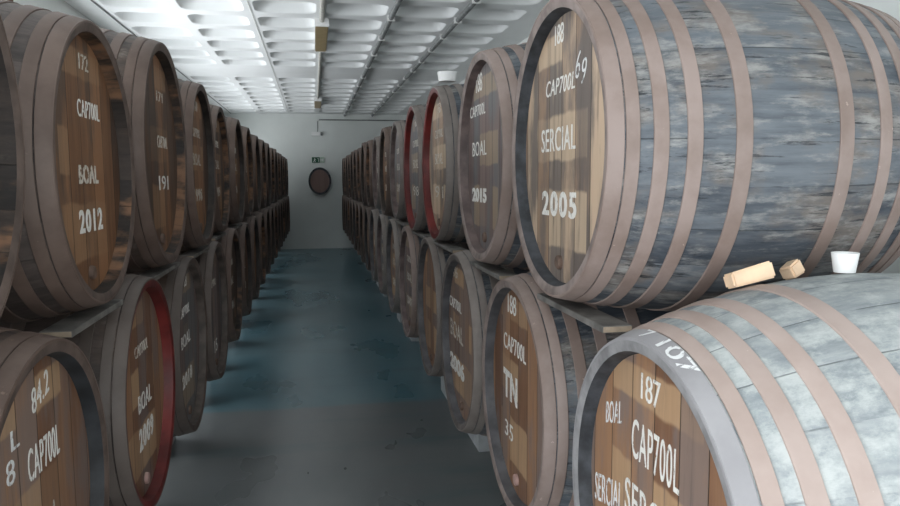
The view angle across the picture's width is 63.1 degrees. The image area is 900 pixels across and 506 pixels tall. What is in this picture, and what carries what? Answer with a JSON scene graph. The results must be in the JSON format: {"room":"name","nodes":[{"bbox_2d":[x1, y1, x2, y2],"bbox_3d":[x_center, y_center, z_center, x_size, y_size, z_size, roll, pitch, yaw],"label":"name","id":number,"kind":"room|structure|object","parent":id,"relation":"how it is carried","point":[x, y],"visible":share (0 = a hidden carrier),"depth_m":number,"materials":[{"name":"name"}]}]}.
{"room":"wine cellar","nodes":[
{"label":"wine cellar","id":0,"kind":"room"},
{"bbox_2d":[13,0,100,27],"bbox_3d":[-3.908,-0.880,7.872,0.200,3.810,22.200,-1,6,-10],"label":"wall","id":1,"kind":"structure","parent":0,"point":[61,6],"depth_m":6.77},
{"bbox_2d":[64,0,549,114],"bbox_3d":[-1.401,-2.598,8.118,5.100,0.130,22.500,-1,6,-10],"label":"ceiling","id":2,"kind":"structure","parent":0,"point":[217,45],"depth_m":9.31,"materials":[{"name":"paint"}]},
{"bbox_2d":[90,0,229,112],"bbox_3d":[-3.556,-2.477,7.795,0.014,0.014,22.130,-1,6,-10],"label":"conduit","id":3,"kind":"object","parent":2,"relation":"attached to","point":[90,0],"visible":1,"depth_m":8.04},
{"bbox_2d":[314,97,321,108],"bbox_3d":[-2.872,-3.257,15.903,0.152,0.086,1.600,-1,6,-10],"label":"ceiling lamp","id":4,"kind":"object","parent":2,"relation":"attached to","point":[317,102],"visible":0.98,"depth_m":15.60,"materials":[{"name":"white plastic"}]},
{"bbox_2d":[317,52,321,98],"bbox_3d":[-2.192,-2.916,12.242,0.040,0.040,5.840,-1,6,-10],"label":"conduit","id":5,"kind":"object","parent":2,"relation":"attached to","point":[320,53],"visible":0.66,"depth_m":11.42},
{"bbox_2d":[314,18,328,51],"bbox_3d":[-1.509,-2.532,8.574,0.152,0.086,1.620,-1,6,-10],"label":"ceiling lamp","id":6,"kind":"object","parent":2,"relation":"attached to","point":[321,29],"visible":0.98,"depth_m":8.30,"materials":[{"name":"white plastic"}]},
{"bbox_2d":[319,0,325,22],"bbox_3d":[-0.390,-1.952,2.560,0.052,0.052,10.630,-1,6,-10],"label":"conduit","id":7,"kind":"object","parent":2,"relation":"attached to","point":[322,2],"visible":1,"depth_m":7.25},
{"bbox_2d":[344,0,402,116],"bbox_3d":[-0.739,-2.522,8.315,0.080,0.060,22.130,-1,6,-10],"label":"conduit","id":8,"kind":"object","parent":2,"relation":"attached to","point":[391,17],"visible":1,"depth_m":9.21,"materials":[{"name":"white plastic"}]},
{"bbox_2d":[371,0,480,116],"bbox_3d":[-0.036,-2.539,8.444,0.080,0.060,22.130,-1,6,-10],"label":"conduit","id":9,"kind":"object","parent":2,"relation":"attached to","point":[457,20],"visible":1,"depth_m":9.23,"materials":[{"name":"white plastic"}]},
{"bbox_2d":[224,113,406,248],"bbox_3d":[-3.439,-2.025,19.292,5.300,3.810,0.200,-1,6,-10],"label":"wall","id":10,"kind":"structure","parent":0,"point":[315,219],"depth_m":19.19,"materials":[{"name":"paint"}]},
{"bbox_2d":[308,167,330,194],"bbox_3d":[-3.404,-1.881,19.160,0.590,0.710,0.090,-1,6,-10],"label":"plaque","id":11,"kind":"object","parent":10,"relation":"attached to","point":[319,180],"visible":1,"depth_m":19.15,"materials":[{"name":"brown wood"}]},
{"bbox_2d":[319,119,399,120],"bbox_3d":[-2.222,-3.490,19.253,2.410,0.028,0.028,-1,6,-10],"label":"conduit","id":12,"kind":"object","parent":10,"relation":"attached to","point":[319,119],"visible":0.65,"depth_m":19.19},
{"bbox_2d":[156,248,506,505],"bbox_3d":[-1.353,1.049,8.334,5.300,0.150,23.000,-1,6,-10],"label":"floor","id":13,"kind":"structure","parent":0,"point":[322,397],"depth_m":5.58,"materials":[{"name":"concrete"}]},
{"bbox_2d":[397,313,401,322],"bbox_3d":[-0.416,0.616,9.437,0.500,0.481,0.380,-1,6,-10],"label":"support block","id":14,"kind":"object","parent":13,"relation":"on","point":[398,314],"visible":0.06,"depth_m":9.30,"materials":[{"name":"grey concrete"}]},
{"bbox_2d":[370,209,382,281],"bbox_3d":[-0.491,-0.106,9.351,1.003,1.030,1.030,-1,6,-10],"label":"wine cask","id":15,"kind":"object","parent":14,"relation":"on","point":[375,213],"visible":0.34,"depth_m":9.41,"materials":[{"name":"wood"}]},
{"bbox_2d":[366,139,374,206],"bbox_3d":[-0.619,-1.062,9.785,0.953,0.989,0.989,-1,6,-10],"label":"wine cask","id":16,"kind":"object","parent":15,"relation":"on","point":[369,146],"visible":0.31,"depth_m":9.83,"materials":[{"name":"brown wood"}]},
{"bbox_2d":[372,136,381,209],"bbox_3d":[-0.419,-0.959,8.739,0.953,0.958,0.958,-1,6,-10],"label":"wine cask","id":17,"kind":"object","parent":15,"relation":"on","point":[375,151],"visible":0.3,"depth_m":8.86,"materials":[{"name":"wood"}]},
{"bbox_2d":[409,337,418,340],"bbox_3d":[-0.218,0.716,8.369,0.500,0.492,0.380,-1,6,-10],"label":"support block","id":18,"kind":"object","parent":13,"relation":"on","point":[417,338],"visible":0.03,"depth_m":8.17,"materials":[{"name":"grey concrete"}]},
{"bbox_2d":[376,214,394,294],"bbox_3d":[-0.292,-0.001,8.285,1.003,1.009,1.009,-1,6,-10],"label":"wine cask","id":19,"kind":"object","parent":18,"relation":"on","point":[382,222],"visible":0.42,"depth_m":8.30,"materials":[{"name":"wood"}]},
{"bbox_2d":[379,126,393,216],"bbox_3d":[-0.231,-0.856,7.700,0.953,1.030,1.030,-1,6,-10],"label":"wine cask","id":20,"kind":"object","parent":19,"relation":"on","point":[384,146],"visible":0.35,"depth_m":7.70,"materials":[{"name":"brown wood"}]},
{"bbox_2d":[441,376,446,398],"bbox_3d":[0.201,0.922,6.117,0.500,0.525,0.380,-1,6,-10],"label":"support block","id":21,"kind":"object","parent":13,"relation":"on","point":[442,377],"visible":0.03,"depth_m":6.15,"materials":[{"name":"grey concrete"}]},
{"bbox_2d":[399,226,429,337],"bbox_3d":[0.126,0.222,6.034,1.003,0.954,0.954,-1,6,-10],"label":"wine cask","id":22,"kind":"object","parent":21,"relation":"on","point":[409,245],"visible":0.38,"depth_m":5.99,"materials":[{"name":"wood"}]},
{"bbox_2d":[395,220,408,226],"bbox_3d":[-0.400,-0.263,6.457,0.085,0.019,0.778,-1,6,-10],"label":"plank","id":23,"kind":"object","parent":22,"relation":"on","point":[404,223],"visible":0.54,"depth_m":6.40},
{"bbox_2d":[390,120,407,220],"bbox_3d":[-0.030,-0.752,6.645,0.953,0.962,0.962,-1,6,-10],"label":"wine cask","id":24,"kind":"object","parent":23,"relation":"on","point":[398,127],"visible":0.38,"depth_m":6.63,"materials":[{"name":"wood"}]},
{"bbox_2d":[412,230,430,237],"bbox_3d":[-0.192,-0.133,5.372,0.085,0.019,0.673,-1,6,-10],"label":"plank","id":25,"kind":"object","parent":22,"relation":"on","point":[422,234],"visible":0.58,"depth_m":5.38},
{"bbox_2d":[403,104,428,230],"bbox_3d":[0.174,-0.646,5.579,0.953,0.984,0.984,-1,6,-10],"label":"wine cask","id":26,"kind":"object","parent":25,"relation":"on","point":[413,135],"visible":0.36,"depth_m":5.56,"materials":[{"name":"wood"}]},
{"bbox_2d":[468,433,489,451],"bbox_3d":[0.401,1.042,5.042,0.500,0.499,0.380,-1,6,-10],"label":"support block","id":27,"kind":"object","parent":13,"relation":"on","point":[481,442],"visible":0.03,"depth_m":4.84,"materials":[{"name":"grey concrete"}]},
{"bbox_2d":[416,237,469,376],"bbox_3d":[0.332,0.343,4.960,1.003,0.973,0.973,-1,6,-10],"label":"wine cask","id":28,"kind":"object","parent":27,"relation":"on","point":[432,259],"visible":0.28,"depth_m":4.91,"materials":[{"name":"wood"}]},
{"bbox_2d":[422,84,466,242],"bbox_3d":[0.365,-0.550,4.520,0.953,0.988,0.988,-1,6,-10],"label":"wine cask","id":29,"kind":"object","parent":28,"relation":"on","point":[442,111],"visible":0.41,"depth_m":4.33,"materials":[{"name":"wood"}]},
{"bbox_2d":[437,71,456,82],"bbox_3d":[-0.017,-1.041,4.329,0.116,0.055,0.116,-1,6,-10],"label":"plastic tub","id":30,"kind":"object","parent":29,"relation":"on","point":[443,76],"visible":1,"depth_m":4.29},
{"bbox_3d":[-2.128,1.097,4.863,0.500,0.454,0.380,-1,6,-10],"label":"support block","id":31,"kind":"object","parent":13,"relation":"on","visible":0},
{"bbox_2d":[179,241,228,380],"bbox_3d":[-2.027,0.392,4.812,1.003,1.015,1.015,-1,6,-10],"label":"wine cask","id":32,"kind":"object","parent":31,"relation":"on","point":[212,264],"visible":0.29,"depth_m":4.95,"materials":[{"name":"brown wood"}]},
{"bbox_2d":[181,246,208,257],"bbox_3d":[-1.513,-0.003,4.339,0.085,0.019,0.590,-1,6,-10],"label":"plank","id":33,"kind":"object","parent":32,"relation":"on","point":[194,252],"visible":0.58,"depth_m":4.30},
{"bbox_2d":[178,79,215,250],"bbox_3d":[-1.914,-0.506,4.244,0.953,1.062,1.062,-1,6,-10],"label":"wine cask","id":34,"kind":"object","parent":33,"relation":"on","point":[201,162],"visible":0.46,"depth_m":4.32,"materials":[{"name":"brown wood"}]},
{"bbox_2d":[211,232,225,240],"bbox_3d":[-1.708,-0.122,5.327,0.085,0.019,0.626,-1,6,-10],"label":"plank","id":35,"kind":"object","parent":32,"relation":"on","point":[217,235],"visible":0.62,"depth_m":5.29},
{"bbox_2d":[209,104,230,232],"bbox_3d":[-2.125,-0.602,5.268,0.953,1.011,1.011,-1,6,-10],"label":"wine cask","id":36,"kind":"object","parent":35,"relation":"on","point":[222,157],"visible":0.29,"depth_m":5.52,"materials":[{"name":"brown wood"}]},
{"bbox_3d":[-0.806,0.406,11.530,0.500,0.487,0.380,-1,6,-10],"label":"support block","id":37,"kind":"object","parent":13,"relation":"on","visible":0},
{"bbox_2d":[360,204,367,262],"bbox_3d":[-0.880,-0.313,11.445,1.003,1.019,1.019,-1,6,-10],"label":"wine cask","id":38,"kind":"object","parent":37,"relation":"on","point":[362,207],"visible":0.19,"depth_m":11.57,"materials":[{"name":"brown wood"}]},
{"bbox_2d":[361,142,369,206],"bbox_3d":[-0.814,-1.166,10.832,0.953,1.041,1.041,-1,6,-10],"label":"wine cask","id":39,"kind":"object","parent":38,"relation":"on","point":[363,146],"visible":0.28,"depth_m":10.97,"materials":[{"name":"brown wood"}]},
{"bbox_3d":[-1.001,0.299,12.577,0.500,0.492,0.380,-1,6,-10],"label":"support block","id":40,"kind":"object","parent":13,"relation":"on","visible":0},
{"bbox_2d":[356,202,362,254],"bbox_3d":[-1.075,-0.417,12.492,1.003,1.009,1.009,-1,6,-10],"label":"wine cask","id":41,"kind":"object","parent":40,"relation":"on","point":[359,204],"visible":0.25,"depth_m":12.63,"materials":[{"name":"brown wood"}]},
{"bbox_2d":[357,148,361,201],"bbox_3d":[-1.009,-1.270,11.879,0.953,0.978,0.978,-1,6,-10],"label":"wine cask","id":42,"kind":"object","parent":41,"relation":"on","point":[358,149],"visible":0.2,"depth_m":12.03,"materials":[{"name":"brown wood"}]},
{"bbox_3d":[-1.585,-0.006,15.719,0.500,0.481,0.380,-1,6,-10],"label":"support block","id":43,"kind":"object","parent":13,"relation":"on","visible":0},
{"bbox_2d":[348,198,351,240],"bbox_3d":[-1.660,-0.728,15.633,1.003,1.030,1.030,-1,6,-10],"label":"wine cask","id":44,"kind":"object","parent":43,"relation":"on","point":[349,199],"visible":0.13,"depth_m":15.81,"materials":[{"name":"brown wood"}]},
{"bbox_2d":[346,155,350,197],"bbox_3d":[-1.788,-1.684,16.067,0.953,1.030,1.030,-1,6,-10],"label":"wine cask","id":45,"kind":"object","parent":44,"relation":"on","point":[347,190],"visible":0.12,"depth_m":16.25,"materials":[{"name":"brown wood"}]},
{"bbox_2d":[348,154,351,197],"bbox_3d":[-1.593,-1.580,15.020,0.953,0.989,0.989,-1,6,-10],"label":"wine cask","id":46,"kind":"object","parent":44,"relation":"on","point":[349,156],"visible":0.18,"depth_m":15.23,"materials":[{"name":"brown wood"}]},
{"bbox_3d":[-1.390,0.092,14.671,0.500,0.492,0.380,-1,6,-10],"label":"support block","id":47,"kind":"object","parent":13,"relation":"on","visible":0},
{"bbox_2d":[350,199,354,244],"bbox_3d":[-1.465,-0.624,14.586,1.003,1.009,1.009,-1,6,-10],"label":"wine cask","id":48,"kind":"object","parent":47,"relation":"on","point":[352,200],"visible":0.16,"depth_m":14.68,"materials":[{"name":"brown wood"}]},
{"bbox_3d":[0.991,1.394,1.876,0.500,0.422,0.380,-1,6,-10],"label":"support block","id":49,"kind":"object","parent":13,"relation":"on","visible":0},
{"bbox_2d":[572,273,899,505],"bbox_3d":[1.038,0.629,1.809,1.223,1.160,1.160,-1,6,-10],"label":"wine cask","id":50,"kind":"object","parent":49,"relation":"on","point":[786,392],"visible":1,"depth_m":1.49,"materials":[{"name":"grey wood"}]},
{"bbox_2d":[723,261,774,288],"bbox_3d":[0.752,0.055,1.842,0.120,0.072,0.057,-1,6,-10],"label":"wedge","id":51,"kind":"object","parent":50,"relation":"on","point":[765,270],"visible":1,"depth_m":1.82,"materials":[{"name":"brown wood"}]},
{"bbox_2d":[779,259,804,279],"bbox_3d":[0.896,0.043,1.919,0.051,0.058,0.055,-3,6,-21],"label":"wedge","id":52,"kind":"object","parent":50,"relation":"on","point":[791,269],"visible":0.98,"depth_m":1.90,"materials":[{"name":"brown wood"}]},
{"bbox_2d":[831,251,859,272],"bbox_3d":[0.981,0.023,1.820,0.064,0.049,0.064,-1,6,-10],"label":"plastic cup","id":53,"kind":"object","parent":50,"relation":"on","point":[842,261],"visible":1,"depth_m":1.80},
{"bbox_3d":[0.786,1.252,2.973,0.500,0.487,0.380,-1,6,-10],"label":"support block","id":54,"kind":"object","parent":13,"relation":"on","visible":0},
{"bbox_2d":[482,272,671,505],"bbox_3d":[0.715,0.533,2.889,1.003,1.020,1.020,-1,6,-10],"label":"wine cask","id":55,"kind":"object","parent":54,"relation":"on","point":[537,357],"visible":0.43,"depth_m":2.60,"materials":[{"name":"wood"}]},
{"bbox_2d":[537,293,631,332],"bbox_3d":[0.394,0.175,2.242,0.085,0.019,0.586,-1,6,-10],"label":"plank","id":56,"kind":"object","parent":55,"relation":"on","point":[603,322],"visible":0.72,"depth_m":2.12,"materials":[{"name":"wood"}]},
{"bbox_2d":[511,0,899,310],"bbox_3d":[0.772,-0.323,2.309,0.953,1.002,1.002,-1,6,-10],"label":"wine cask","id":57,"kind":"object","parent":56,"relation":"on","point":[662,150],"visible":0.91,"depth_m":1.88,"materials":[{"name":"wood"}]},
{"bbox_3d":[0.594,1.168,4.007,0.500,0.450,0.380,-1,6,-10],"label":"support block","id":58,"kind":"object","parent":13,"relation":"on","visible":0},
{"bbox_2d":[440,249,529,435],"bbox_3d":[0.520,0.451,3.922,1.003,1.051,1.051,-1,6,-10],"label":"wine cask","id":59,"kind":"object","parent":58,"relation":"on","point":[466,291],"visible":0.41,"depth_m":3.77,"materials":[{"name":"wood"}]},
{"bbox_2d":[433,240,466,252],"bbox_3d":[-0.005,-0.039,4.336,0.085,0.019,0.647,-1,6,-10],"label":"plank","id":60,"kind":"object","parent":59,"relation":"on","point":[453,248],"visible":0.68,"depth_m":4.25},
{"bbox_2d":[470,261,516,279],"bbox_3d":[0.191,0.074,3.288,0.085,0.019,0.568,-1,6,-10],"label":"plank","id":61,"kind":"object","parent":59,"relation":"on","point":[495,271],"visible":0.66,"depth_m":3.21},
{"bbox_2d":[457,42,528,269],"bbox_3d":[0.588,-0.430,3.322,0.953,1.031,1.031,-1,6,-10],"label":"wine cask","id":62,"kind":"object","parent":61,"relation":"on","point":[485,188],"visible":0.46,"depth_m":3.17,"materials":[{"name":"wood"}]},
{"bbox_3d":[-0.007,0.826,7.234,0.500,0.498,0.380,-1,6,-10],"label":"support block","id":63,"kind":"object","parent":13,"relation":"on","visible":0},
{"bbox_2d":[386,218,406,313],"bbox_3d":[-0.081,0.112,7.150,1.003,1.000,1.000,-1,6,-10],"label":"wine cask","id":64,"kind":"object","parent":63,"relation":"on","point":[394,229],"visible":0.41,"depth_m":7.14,"materials":[{"name":"wood"}]},
{"bbox_3d":[-0.611,0.504,10.483,0.500,0.498,0.380,-1,6,-10],"label":"support block","id":65,"kind":"object","parent":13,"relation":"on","visible":0},
{"bbox_2d":[364,207,376,270],"bbox_3d":[-0.686,-0.210,10.398,1.003,0.999,0.999,-1,6,-10],"label":"wine cask","id":66,"kind":"object","parent":65,"relation":"on","point":[367,210],"visible":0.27,"depth_m":10.49,"materials":[{"name":"black wood"}]},
{"bbox_3d":[-1.196,0.201,13.625,0.500,0.481,0.380,-1,6,-10],"label":"support block","id":67,"kind":"object","parent":13,"relation":"on","visible":0},
{"bbox_2d":[353,200,358,249],"bbox_3d":[-1.270,-0.521,13.539,1.003,1.030,1.030,-1,6,-10],"label":"wine cask","id":68,"kind":"object","parent":67,"relation":"on","point":[355,202],"visible":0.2,"depth_m":13.58,"materials":[{"name":"black wood"}]},
{"bbox_2d":[350,151,354,199],"bbox_3d":[-1.398,-1.477,13.973,0.953,1.030,1.030,-1,6,-10],"label":"wine cask","id":69,"kind":"object","parent":68,"relation":"on","point":[352,153],"visible":0.16,"depth_m":14.20,"materials":[{"name":"brown wood"}]},
{"bbox_2d":[353,149,359,201],"bbox_3d":[-1.203,-1.373,12.926,0.953,1.009,1.009,-1,6,-10],"label":"wine cask","id":70,"kind":"object","parent":68,"relation":"on","point":[355,151],"visible":0.19,"depth_m":13.09,"materials":[{"name":"brown wood"}]},
{"bbox_3d":[-1.780,-0.115,16.765,0.500,0.492,0.380,-1,6,-10],"label":"support block","id":71,"kind":"object","parent":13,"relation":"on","visible":0},
{"bbox_2d":[345,197,348,235],"bbox_3d":[-1.854,-0.831,16.680,1.003,1.009,1.009,-1,6,-10],"label":"wine cask","id":72,"kind":"object","parent":71,"relation":"on","point":[346,205],"visible":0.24,"depth_m":16.48,"materials":[{"name":"brown wood"}]},
{"bbox_3d":[-1.975,-0.213,17.813,0.500,0.481,0.380,-1,6,-10],"label":"support block","id":73,"kind":"object","parent":13,"relation":"on","visible":0},
{"bbox_2d":[344,196,346,232],"bbox_3d":[-2.049,-0.935,17.727,1.003,1.030,1.030,-1,6,-10],"label":"wine cask","id":74,"kind":"object","parent":73,"relation":"on","point":[344,196],"visible":0.15,"depth_m":17.51,"materials":[{"name":"brown wood"}]},
{"bbox_2d":[344,157,346,195],"bbox_3d":[-1.983,-1.788,17.114,0.953,0.999,0.999,-1,6,-10],"label":"wine cask","id":75,"kind":"object","parent":74,"relation":"on","point":[345,157],"visible":0.16,"depth_m":16.90,"materials":[{"name":"brown wood"}]},
{"bbox_3d":[-1.546,1.390,1.733,0.500,0.487,0.380,-1,6,-10],"label":"support block","id":76,"kind":"object","parent":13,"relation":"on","visible":0},
{"bbox_2d":[0,327,108,505],"bbox_3d":[-1.440,0.666,1.681,1.003,1.019,1.019,-1,6,-10],"label":"wine cask","id":77,"kind":"object","parent":76,"relation":"on","point":[54,443],"visible":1,"depth_m":1.83,"materials":[{"name":"brown wood"}]},
{"bbox_2d":[0,13,24,317],"bbox_3d":[-1.329,-0.190,1.098,0.953,1.020,1.020,-1,6,-10],"label":"wine cask","id":78,"kind":"object","parent":77,"relation":"on","point":[12,150],"visible":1,"depth_m":1.57,"materials":[{"name":"brown wood"}]},
{"bbox_3d":[-1.741,1.267,2.780,0.500,0.526,0.380,-1,6,-10],"label":"support block","id":79,"kind":"object","parent":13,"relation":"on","visible":0},
{"bbox_2d":[0,274,175,505],"bbox_3d":[-1.631,0.542,2.729,1.003,0.985,0.985,-1,6,-10],"label":"wine cask","id":80,"kind":"object","parent":79,"relation":"on","point":[130,352],"visible":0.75,"depth_m":2.68,"materials":[{"name":"wood"}]},
{"bbox_2d":[39,299,123,337],"bbox_3d":[-1.113,0.195,2.240,0.085,0.019,0.546,-1,6,-10],"label":"plank","id":81,"kind":"object","parent":80,"relation":"on","point":[73,324],"visible":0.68,"depth_m":2.14,"materials":[{"name":"wood"}]},
{"bbox_2d":[0,0,134,324],"bbox_3d":[-1.519,-0.254,2.125,0.953,0.964,0.964,-1,6,-10],"label":"wine cask","id":82,"kind":"object","parent":81,"relation":"on","point":[79,217],"visible":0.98,"depth_m":2.04,"materials":[{"name":"brown wood"}]},
{"bbox_3d":[-1.938,1.199,3.846,0.500,0.452,0.380,-1,6,-10],"label":"support block","id":83,"kind":"object","parent":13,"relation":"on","visible":0},
{"bbox_2d":[128,255,207,436],"bbox_3d":[-1.843,0.493,3.794,1.003,1.020,1.020,-1,6,-10],"label":"wine cask","id":84,"kind":"object","parent":83,"relation":"on","point":[183,286],"visible":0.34,"depth_m":3.88,"materials":[{"name":"brown wood"}]},
{"bbox_2d":[140,262,179,279],"bbox_3d":[-1.326,0.083,3.329,0.085,0.019,0.621,-1,6,-10],"label":"plank","id":85,"kind":"object","parent":84,"relation":"on","point":[158,272],"visible":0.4,"depth_m":3.28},
{"bbox_2d":[100,28,187,273],"bbox_3d":[-1.712,-0.423,3.155,0.953,1.087,1.087,-1,6,-10],"label":"wine cask","id":86,"kind":"object","parent":85,"relation":"on","point":[146,66],"visible":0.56,"depth_m":3.13,"materials":[{"name":"brown wood"}]},
{"bbox_3d":[-2.317,0.985,5.880,0.500,0.477,0.380,-1,6,-10],"label":"support block","id":87,"kind":"object","parent":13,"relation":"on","visible":0},
{"bbox_2d":[216,227,242,342],"bbox_3d":[-2.212,0.266,5.828,1.003,1.020,1.020,-1,6,-10],"label":"wine cask","id":88,"kind":"object","parent":87,"relation":"on","point":[230,242],"visible":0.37,"depth_m":6.01,"materials":[{"name":"brown wood"}]},
{"bbox_3d":[-2.512,0.876,6.926,0.500,0.488,0.380,-1,6,-10],"label":"support block","id":89,"kind":"object","parent":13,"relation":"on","visible":0},
{"bbox_2d":[227,222,252,316],"bbox_3d":[-2.406,0.163,6.875,1.003,0.999,0.999,-1,6,-10],"label":"wine cask","id":90,"kind":"object","parent":89,"relation":"on","point":[243,231],"visible":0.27,"depth_m":7.12,"materials":[{"name":"brown wood"}]},
{"bbox_2d":[228,224,242,228],"bbox_3d":[-1.887,-0.229,6.401,0.085,0.019,0.655,-1,6,-10],"label":"plank","id":91,"kind":"object","parent":90,"relation":"on","point":[234,226],"visible":0.58,"depth_m":6.36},
{"bbox_2d":[225,116,244,224],"bbox_3d":[-2.296,-0.704,6.299,0.953,1.020,1.020,-1,6,-10],"label":"wine cask","id":92,"kind":"object","parent":91,"relation":"on","point":[235,139],"visible":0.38,"depth_m":6.35,"materials":[{"name":"brown wood"}]},
{"bbox_3d":[-2.707,0.780,7.974,0.500,0.471,0.380,-1,6,-10],"label":"support block","id":93,"kind":"object","parent":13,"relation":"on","visible":0},
{"bbox_2d":[242,215,259,299],"bbox_3d":[-2.601,0.059,7.922,1.003,1.030,1.030,-1,6,-10],"label":"wine cask","id":94,"kind":"object","parent":93,"relation":"on","point":[252,221],"visible":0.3,"depth_m":8.19,"materials":[{"name":"brown wood"}]},
{"bbox_2d":[241,126,253,218],"bbox_3d":[-2.496,-0.808,7.345,0.953,1.030,1.030,-1,6,-10],"label":"wine cask","id":95,"kind":"object","parent":94,"relation":"on","point":[247,142],"visible":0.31,"depth_m":7.62,"materials":[{"name":"brown wood"}]},
{"bbox_3d":[-2.902,0.671,9.021,0.500,0.482,0.380,-1,6,-10],"label":"support block","id":96,"kind":"object","parent":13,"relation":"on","visible":0},
{"bbox_2d":[252,211,265,284],"bbox_3d":[-2.796,-0.045,8.969,1.003,1.009,1.009,-1,6,-10],"label":"wine cask","id":97,"kind":"object","parent":96,"relation":"on","point":[260,216],"visible":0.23,"depth_m":9.26,"materials":[{"name":"brown wood"}]},
{"bbox_2d":[251,134,260,211],"bbox_3d":[-2.686,-0.911,8.393,0.953,0.989,0.989,-1,6,-10],"label":"wine cask","id":98,"kind":"object","parent":97,"relation":"on","point":[255,142],"visible":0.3,"depth_m":8.64,"materials":[{"name":"brown wood"}]},
{"bbox_3d":[-3.096,0.573,10.068,0.500,0.471,0.380,-1,6,-10],"label":"support block","id":99,"kind":"object","parent":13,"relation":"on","visible":0},
{"bbox_2d":[257,208,270,274],"bbox_3d":[-2.991,-0.148,10.016,1.003,1.030,1.030,-1,6,-10],"label":"wine cask","id":100,"kind":"object","parent":99,"relation":"on","point":[264,211],"visible":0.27,"depth_m":10.32,"materials":[{"name":"brown wood"}]},
{"bbox_2d":[258,139,266,208],"bbox_3d":[-2.881,-1.015,9.440,0.953,1.009,1.009,-1,6,-10],"label":"wine cask","id":101,"kind":"object","parent":100,"relation":"on","point":[261,142],"visible":0.2,"depth_m":9.76,"materials":[{"name":"brown wood"}]},
{"bbox_3d":[-3.291,0.461,11.114,0.500,0.488,0.380,-1,6,-10],"label":"support block","id":102,"kind":"object","parent":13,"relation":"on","visible":0},
{"bbox_2d":[266,206,274,264],"bbox_3d":[-3.186,-0.252,11.063,1.003,0.999,0.999,-1,6,-10],"label":"wine cask","id":103,"kind":"object","parent":102,"relation":"on","point":[271,214],"visible":0.19,"depth_m":11.41,"materials":[{"name":"brown wood"}]},
{"bbox_2d":[264,142,270,206],"bbox_3d":[-3.075,-1.118,10.487,0.953,1.030,1.030,-1,6,-10],"label":"wine cask","id":104,"kind":"object","parent":103,"relation":"on","point":[267,149],"visible":0.19,"depth_m":10.82,"materials":[{"name":"brown wood"}]},
{"bbox_3d":[-3.486,0.366,12.162,0.500,0.471,0.380,-1,6,-10],"label":"support block","id":105,"kind":"object","parent":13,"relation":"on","visible":0},
{"bbox_2d":[269,203,277,257],"bbox_3d":[-3.380,-0.355,12.110,1.003,1.030,1.030,-1,6,-10],"label":"wine cask","id":106,"kind":"object","parent":105,"relation":"on","point":[273,205],"visible":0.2,"depth_m":12.45,"materials":[{"name":"brown wood"}]},
{"bbox_2d":[269,147,274,202],"bbox_3d":[-3.270,-1.222,11.534,0.953,0.978,0.978,-1,6,-10],"label":"wine cask","id":107,"kind":"object","parent":106,"relation":"on","point":[271,149],"visible":0.15,"depth_m":11.83,"materials":[{"name":"brown wood"}]},
{"bbox_3d":[-3.681,0.257,13.209,0.500,0.482,0.380,-1,6,-10],"label":"support block","id":108,"kind":"object","parent":13,"relation":"on","visible":0},
{"bbox_2d":[274,202,280,251],"bbox_3d":[-3.575,-0.459,13.157,1.003,1.009,1.009,-1,6,-10],"label":"wine cask","id":109,"kind":"object","parent":108,"relation":"on","point":[276,203],"visible":0.18,"depth_m":13.51,"materials":[{"name":"brown wood"}]},
{"bbox_2d":[273,148,277,202],"bbox_3d":[-3.465,-1.326,12.581,0.953,1.051,1.051,-1,6,-10],"label":"wine cask","id":110,"kind":"object","parent":109,"relation":"on","point":[274,150],"visible":0.15,"depth_m":12.93,"materials":[{"name":"brown wood"}]},
{"bbox_3d":[-3.875,0.159,14.256,0.500,0.471,0.380,-1,6,-10],"label":"support block","id":111,"kind":"object","parent":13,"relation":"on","visible":0},
{"bbox_2d":[278,200,282,246],"bbox_3d":[-3.770,-0.563,14.204,1.003,1.030,1.030,-1,6,-10],"label":"wine cask","id":112,"kind":"object","parent":111,"relation":"on","point":[279,201],"visible":0.06,"depth_m":14.57,"materials":[{"name":"brown wood"}]},
{"bbox_2d":[277,152,280,199],"bbox_3d":[-3.660,-1.429,13.628,0.953,0.999,0.999,-1,6,-10],"label":"wine cask","id":113,"kind":"object","parent":112,"relation":"on","point":[278,156],"visible":0.12,"depth_m":13.98,"materials":[{"name":"brown wood"}]},
{"bbox_3d":[-4.070,0.047,15.302,0.500,0.488,0.380,-1,6,-10],"label":"support block","id":114,"kind":"object","parent":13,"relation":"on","visible":0},
{"bbox_2d":[280,199,284,241],"bbox_3d":[-3.965,-0.666,15.251,1.003,0.999,0.999,-1,6,-10],"label":"wine cask","id":115,"kind":"object","parent":114,"relation":"on","point":[283,206],"visible":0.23,"depth_m":15.60,"materials":[{"name":"brown wood"}]},
{"bbox_2d":[279,153,282,199],"bbox_3d":[-3.854,-1.533,14.675,0.953,1.030,1.030,-1,6,-10],"label":"wine cask","id":116,"kind":"object","parent":115,"relation":"on","point":[280,155],"visible":0.13,"depth_m":15.03,"materials":[{"name":"brown wood"}]},
{"bbox_3d":[-4.265,-0.048,16.350,0.500,0.471,0.380,-1,6,-10],"label":"support block","id":117,"kind":"object","parent":13,"relation":"on","visible":0},
{"bbox_2d":[282,198,286,237],"bbox_3d":[-4.160,-0.770,16.299,1.003,1.030,1.030,-1,6,-10],"label":"wine cask","id":118,"kind":"object","parent":117,"relation":"on","point":[284,199],"visible":0.13,"depth_m":16.66,"materials":[{"name":"brown wood"}]},
{"bbox_2d":[282,156,284,196],"bbox_3d":[-4.049,-1.636,15.722,0.953,1.009,1.009,-1,6,-10],"label":"wine cask","id":119,"kind":"object","parent":118,"relation":"on","point":[282,156],"visible":0.13,"depth_m":16.09,"materials":[{"name":"brown wood"}]},
{"bbox_2d":[459,0,899,272],"bbox_3d":[1.107,-1.001,8.793,0.200,3.810,22.200,-1,6,-10],"label":"wall","id":120,"kind":"structure","parent":0,"point":[891,7],"depth_m":3.36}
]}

